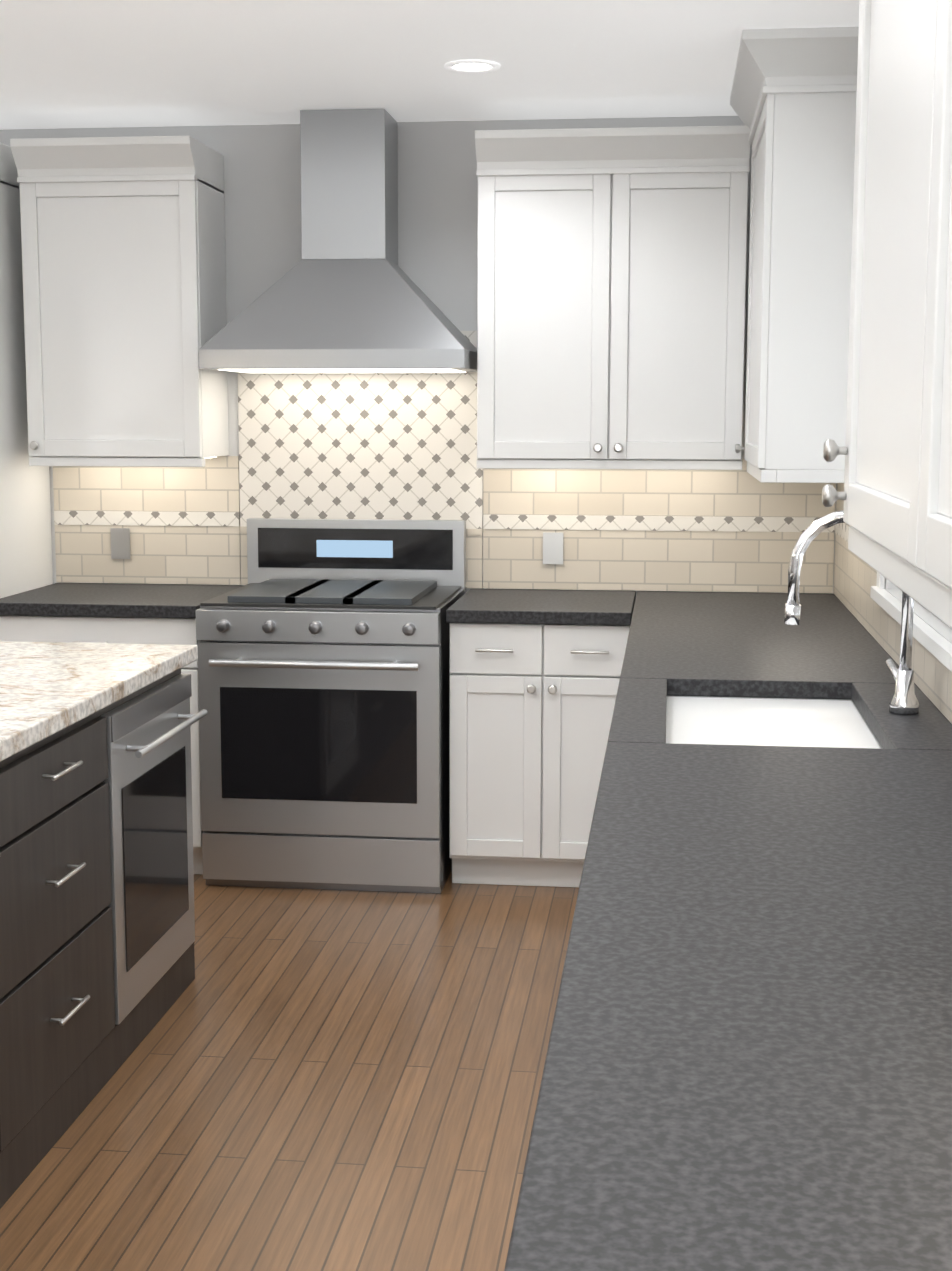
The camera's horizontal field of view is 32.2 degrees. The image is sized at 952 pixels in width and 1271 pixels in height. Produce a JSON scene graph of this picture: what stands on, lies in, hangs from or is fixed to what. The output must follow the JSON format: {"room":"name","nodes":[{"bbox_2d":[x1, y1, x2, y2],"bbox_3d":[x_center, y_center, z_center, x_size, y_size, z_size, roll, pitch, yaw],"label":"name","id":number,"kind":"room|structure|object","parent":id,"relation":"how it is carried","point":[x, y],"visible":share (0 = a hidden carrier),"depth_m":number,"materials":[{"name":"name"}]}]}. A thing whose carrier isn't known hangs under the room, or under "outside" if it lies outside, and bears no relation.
{"room":"kitchen","nodes":[
{"label":"kitchen","id":0,"kind":"room"},
{"bbox_2d":[0,871,578,1270],"bbox_3d":[-2.636,1.281,2.204,7.600,0.100,10.100,1,8,7],"label":"floor","id":1,"kind":"structure","parent":0,"point":[321,1080],"depth_m":3.68,"materials":[{"name":"brown wood"}]},
{"bbox_2d":[0,143,52,597],"bbox_3d":[-2.075,-0.440,5.633,1.018,2.400,0.720,1,8,7],"label":"surround","id":2,"kind":"object","parent":1,"relation":"on","point":[25,540],"visible":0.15,"depth_m":5.59,"materials":[{"name":"white wood"}]},
{"bbox_2d":[0,615,203,873],"bbox_3d":[-1.203,0.330,5.665,0.695,0.868,0.655,1,8,7],"label":"base cabinet","id":3,"kind":"object","parent":1,"relation":"on","point":[118,630],"visible":0.23,"depth_m":5.33,"materials":[{"name":"white wood"}]},
{"bbox_2d":[0,583,635,625],"bbox_3d":[-0.517,-0.111,5.530,2.082,0.040,0.645,1,8,7],"label":"countertop","id":4,"kind":"structure","parent":3,"relation":"on","point":[567,607],"depth_m":5.33,"materials":[{"name":"grey stone"}]},
{"bbox_2d":[0,657,207,1208],"bbox_3d":[-1.174,0.642,3.345,0.709,0.868,2.232,1,8,7],"label":"kitchen island","id":5,"kind":"object","parent":1,"relation":"on","point":[97,940],"depth_m":3.62,"materials":[{"name":"black wood"}]},
{"bbox_2d":[0,641,197,756],"bbox_3d":[-1.329,0.187,3.304,0.925,0.040,2.280,1,8,7],"label":"island countertop","id":6,"kind":"structure","parent":5,"relation":"on","point":[44,685],"depth_m":3.85,"materials":[{"name":"white stone"}]},
{"bbox_2d":[196,518,465,893],"bbox_3d":[-0.462,0.211,5.498,0.770,1.150,0.753,1,8,7],"label":"range","id":7,"kind":"object","parent":1,"relation":"on","point":[323,681],"visible":0.98,"depth_m":5.23,"materials":[{"name":"silver metal"}]},
{"bbox_2d":[449,623,629,887],"bbox_3d":[0.242,0.355,5.497,0.595,0.868,0.655,1,8,7],"label":"base cabinet","id":8,"kind":"object","parent":1,"relation":"on","point":[531,709],"visible":0.88,"depth_m":5.21,"materials":[{"name":"white wood"}]},
{"bbox_2d":[0,116,836,593],"bbox_3d":[-1.521,-0.537,5.982,5.800,2.500,0.120,1,8,7],"label":"wall","id":9,"kind":"structure","parent":0,"point":[436,208],"depth_m":5.67,"materials":[{"name":"grey paint"}]},
{"bbox_2d":[10,136,228,466],"bbox_3d":[-1.193,-1.110,5.596,0.600,1.060,0.410,1,8,7],"label":"upper cabinet","id":10,"kind":"object","parent":9,"relation":"attached to","point":[123,267],"visible":1,"depth_m":5.46,"materials":[{"name":"white wood"}]},
{"bbox_2d":[198,109,476,372],"bbox_3d":[-0.434,-1.294,5.428,0.860,0.841,0.486,1,8,7],"label":"range hood","id":11,"kind":"object","parent":9,"relation":"attached to","point":[345,294],"visible":0.94,"depth_m":5.36,"materials":[{"name":"silver metal"}]},
{"bbox_2d":[53,331,835,592],"bbox_3d":[-0.147,-0.405,5.768,2.752,1.300,0.012,1,8,7],"label":"backsplash","id":12,"kind":"structure","parent":9,"relation":"attached to","point":[394,446],"depth_m":5.75,"materials":[{"name":"beige tile"}]},
{"bbox_2d":[110,528,130,558],"bbox_3d":[-1.272,-0.329,5.903,0.070,0.110,0.005,1,8,7],"label":"electrical outlet","id":13,"kind":"object","parent":12,"relation":"attached to","point":[120,543],"visible":1,"depth_m":5.90,"materials":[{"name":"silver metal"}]},
{"bbox_2d":[543,532,562,563],"bbox_3d":[0.268,-0.302,5.724,0.070,0.110,0.005,1,8,7],"label":"electrical outlet","id":14,"kind":"object","parent":12,"relation":"attached to","point":[552,548],"visible":1,"depth_m":5.72,"materials":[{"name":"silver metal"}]},
{"bbox_2d":[475,128,586,465],"bbox_3d":[0.264,-1.103,5.454,0.487,1.030,0.350,1,8,7],"label":"upper cabinet","id":15,"kind":"object","parent":9,"relation":"attached to","point":[532,207],"depth_m":5.30,"materials":[{"name":"white wood"}]},
{"bbox_2d":[583,126,726,465],"bbox_3d":[0.641,-1.092,5.377,0.512,1.030,0.416,1,8,7],"label":"upper cabinet","id":16,"kind":"object","parent":9,"relation":"attached to","point":[611,286],"depth_m":5.25,"materials":[{"name":"white wood"}]},
{"bbox_2d":[0,0,859,129],"bbox_3d":[-2.631,-1.425,1.840,7.600,0.360,10.100,1,8,7],"label":"ceiling","id":17,"kind":"structure","parent":0,"point":[104,63],"depth_m":4.59,"materials":[{"name":"white paint"}]},
{"bbox_2d":[444,60,499,72],"bbox_3d":[-0.010,-1.618,4.693,0.160,0.005,0.160,1,8,7],"label":"recessed light","id":18,"kind":"object","parent":17,"relation":"in","point":[472,66],"visible":0.98,"depth_m":4.69,"materials":[{"name":"white"}]},
{"bbox_2d":[668,690,883,745],"bbox_3d":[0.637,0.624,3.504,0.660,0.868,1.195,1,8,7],"label":"sink","id":19,"kind":"object","parent":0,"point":[693,715],"depth_m":3.54,"materials":[{"name":"white ceramic"}]},
{"bbox_2d":[504,591,951,1270],"bbox_3d":[0.602,0.202,3.220,0.678,0.040,5.014,1,8,7],"label":"countertop","id":20,"kind":"structure","parent":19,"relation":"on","point":[748,1064],"depth_m":1.78,"materials":[{"name":"grey stone"}]},
{"bbox_2d":[783,510,919,714],"bbox_3d":[0.776,-0.055,3.415,0.278,0.416,0.133,1,8,7],"label":"faucet","id":21,"kind":"object","parent":20,"relation":"on","point":[904,701],"depth_m":3.37,"materials":[{"name":"silver metal"}]},
{"bbox_2d":[885,578,951,643],"bbox_3d":[0.781,0.100,1.273,0.120,2.500,8.778,1,8,7],"label":"wall","id":22,"kind":"structure","parent":0,"point":[939,626],"depth_m":3.77,"materials":[{"name":"white paint"}]},
{"bbox_2d":[719,26,858,473],"bbox_3d":[0.946,-1.060,4.781,0.398,1.127,0.868,1,8,7],"label":"upper cabinet","id":23,"kind":"object","parent":22,"relation":"attached to","point":[794,90],"depth_m":4.38,"materials":[{"name":"white wood"}]},
{"bbox_2d":[830,0,909,579],"bbox_3d":[0.622,-0.658,1.782,0.334,1.127,0.738,1,8,7],"label":"upper cabinet","id":24,"kind":"object","parent":22,"relation":"attached to","point":[884,25],"depth_m":1.99,"materials":[{"name":"white wood"}]},
{"bbox_2d":[870,572,901,624],"label":"window trim","id":25,"kind":"structure","parent":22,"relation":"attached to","point":[878,593],"depth_m":4.19,"materials":[{"name":"white wood"}]},
{"bbox_2d":[834,483,951,723],"bbox_3d":[0.956,-0.066,3.343,0.011,0.456,4.598,1,8,7],"label":"backsplash","id":26,"kind":"structure","parent":22,"relation":"attached to","point":[855,578],"depth_m":4.49,"materials":[{"name":"beige tile"}]},
{"bbox_2d":[890,0,951,627],"bbox_3d":[0.546,-0.572,1.141,0.334,1.127,0.796,1,8,7],"label":"upper cabinet","id":27,"kind":"object","parent":22,"relation":"attached to","point":[896,494],"depth_m":1.54,"materials":[{"name":"white wood"}]},
{"bbox_2d":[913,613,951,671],"label":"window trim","id":28,"kind":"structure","parent":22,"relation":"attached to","point":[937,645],"depth_m":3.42,"materials":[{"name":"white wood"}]}
]}

